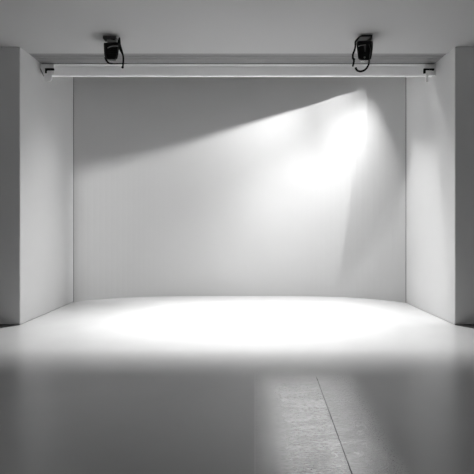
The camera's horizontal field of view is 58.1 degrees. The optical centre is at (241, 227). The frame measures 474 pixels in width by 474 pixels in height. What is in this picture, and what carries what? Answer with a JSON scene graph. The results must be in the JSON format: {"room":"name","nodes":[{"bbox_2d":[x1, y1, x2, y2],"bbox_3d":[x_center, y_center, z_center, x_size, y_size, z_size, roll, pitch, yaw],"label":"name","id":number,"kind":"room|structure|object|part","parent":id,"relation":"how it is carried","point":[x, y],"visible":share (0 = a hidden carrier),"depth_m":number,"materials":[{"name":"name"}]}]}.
{"room":"studio","nodes":[
{"label":"studio","id":0,"kind":"room"},
{"bbox_2d":[0,47,72,323],"bbox_3d":[-5.000,-1.589,7.135,4.000,5.800,2.730,0,0,0],"label":"wall","id":1,"kind":"structure","parent":0,"point":[36,114],"depth_m":6.14,"materials":[{"name":"white paint"}]},
{"bbox_2d":[0,324,19,327],"bbox_3d":[-3.406,1.305,5.525,0.811,0.012,0.488,0,0,0],"label":"baseboard","id":2,"kind":"structure","parent":1,"relation":"attached to","point":[1,325],"depth_m":5.70,"materials":[{"name":"grey"}]},
{"bbox_2d":[73,77,73,301],"bbox_3d":[-2.994,-1.589,8.025,0.011,5.800,0.850,0,0,0],"label":"trim","id":3,"kind":"structure","parent":1,"relation":"attached to","point":[73,77],"depth_m":7.60,"materials":[{"name":"grey"}]},
{"bbox_2d":[28,53,446,63],"bbox_3d":[-0.061,-2.484,6.178,5.878,0.064,0.385,0,0,0],"label":"trim","id":4,"kind":"structure","parent":1,"relation":"attached to","point":[43,58],"depth_m":6.14,"materials":[{"name":"grey metal"}]},
{"bbox_2d":[0,296,473,473],"bbox_3d":[0.000,1.371,2.250,14.000,0.120,12.500,0,0,0],"label":"floor","id":5,"kind":"structure","parent":0,"point":[159,384],"depth_m":3.53,"materials":[{"name":"concrete"}]},
{"bbox_2d":[0,0,473,52],"bbox_3d":[0.000,-2.521,0.993,14.000,0.150,9.985,0,0,0],"label":"ceiling","id":6,"kind":"structure","parent":0,"point":[34,26],"depth_m":5.13,"materials":[{"name":"white paint"}]},
{"bbox_2d":[103,36,123,68],"bbox_3d":[-1.653,-2.242,5.485,0.305,0.408,0.239,0,0,0],"label":"lamp","id":7,"kind":"object","parent":6,"relation":"hanging from","point":[112,47],"visible":1,"depth_m":5.41,"materials":[{"name":"black metal"}]},
{"bbox_3d":[-1.689,-2.429,5.485,0.165,0.034,0.100,0,0,0],"label":"mounting plate","id":8,"kind":"part","parent":7,"relation":"part of","materials":[{"name":"grey metal"}]},
{"bbox_3d":[-1.546,-2.246,5.445,0.090,0.390,0.048,0,0,20],"label":"yoke arm","id":9,"kind":"part","parent":7,"relation":"part of","materials":[{"name":"black metal"}]},
{"bbox_2d":[352,35,372,71],"bbox_3d":[1.552,-2.227,5.484,0.313,0.488,0.243,0,0,0],"label":"lamp","id":10,"kind":"object","parent":6,"relation":"hanging from","point":[364,47],"visible":1,"depth_m":5.39,"materials":[{"name":"black metal"}]},
{"bbox_3d":[1.464,-2.302,5.432,0.135,0.307,0.030,0,0,-5],"label":"yoke arm","id":11,"kind":"part","parent":10,"relation":"part of","materials":[{"name":"black metal"}]},
{"bbox_2d":[74,77,405,302],"bbox_3d":[-0.061,-1.589,7.965,5.856,5.800,0.971,0,0,0],"label":"wall","id":12,"kind":"structure","parent":0,"point":[184,186],"depth_m":8.17,"materials":[{"name":"white paint"}]},
{"bbox_2d":[406,47,473,323],"bbox_3d":[4.939,-1.589,7.135,4.122,5.800,2.730,0,0,0],"label":"wall","id":13,"kind":"structure","parent":0,"point":[439,110],"depth_m":6.13,"materials":[{"name":"white paint"}]},
{"bbox_2d":[455,324,473,327],"bbox_3d":[3.284,1.305,5.476,0.811,0.012,0.586,0,0,0],"label":"baseboard","id":14,"kind":"structure","parent":13,"relation":"attached to","point":[463,325],"depth_m":5.69,"materials":[{"name":"grey"}]},
{"bbox_3d":[-0.061,-3.468,6.430,5.878,2.043,0.060,0,0,0],"label":"wall","id":15,"kind":"structure","parent":0,"visible":0},
{"bbox_2d":[40,64,434,81],"bbox_3d":[-0.053,-2.307,6.412,5.968,0.278,0.176,0,0,0],"label":"crossbeam","id":16,"kind":"object","parent":15,"relation":"attached to","point":[60,70],"depth_m":6.41,"materials":[{"name":"metal"}]},
{"bbox_3d":[-2.914,-2.305,6.349,0.247,0.262,0.050,0,0,0],"label":"beam bracket","id":17,"kind":"part","parent":16,"relation":"part of","materials":[{"name":"black metal"}]},
{"bbox_3d":[-2.910,-2.356,6.362,0.222,0.156,0.016,0,0,0],"label":"plate","id":18,"kind":"part","parent":16,"relation":"part of","materials":[{"name":"metal"}]},
{"bbox_3d":[2.813,-2.304,6.347,0.236,0.271,0.046,0,0,0],"label":"beam bracket","id":19,"kind":"part","parent":16,"relation":"part of","materials":[{"name":"black metal"}]},
{"bbox_3d":[2.815,-2.353,6.362,0.195,0.164,0.016,0,0,0],"label":"plate","id":20,"kind":"part","parent":16,"relation":"part of","materials":[{"name":"metal"}]}
]}

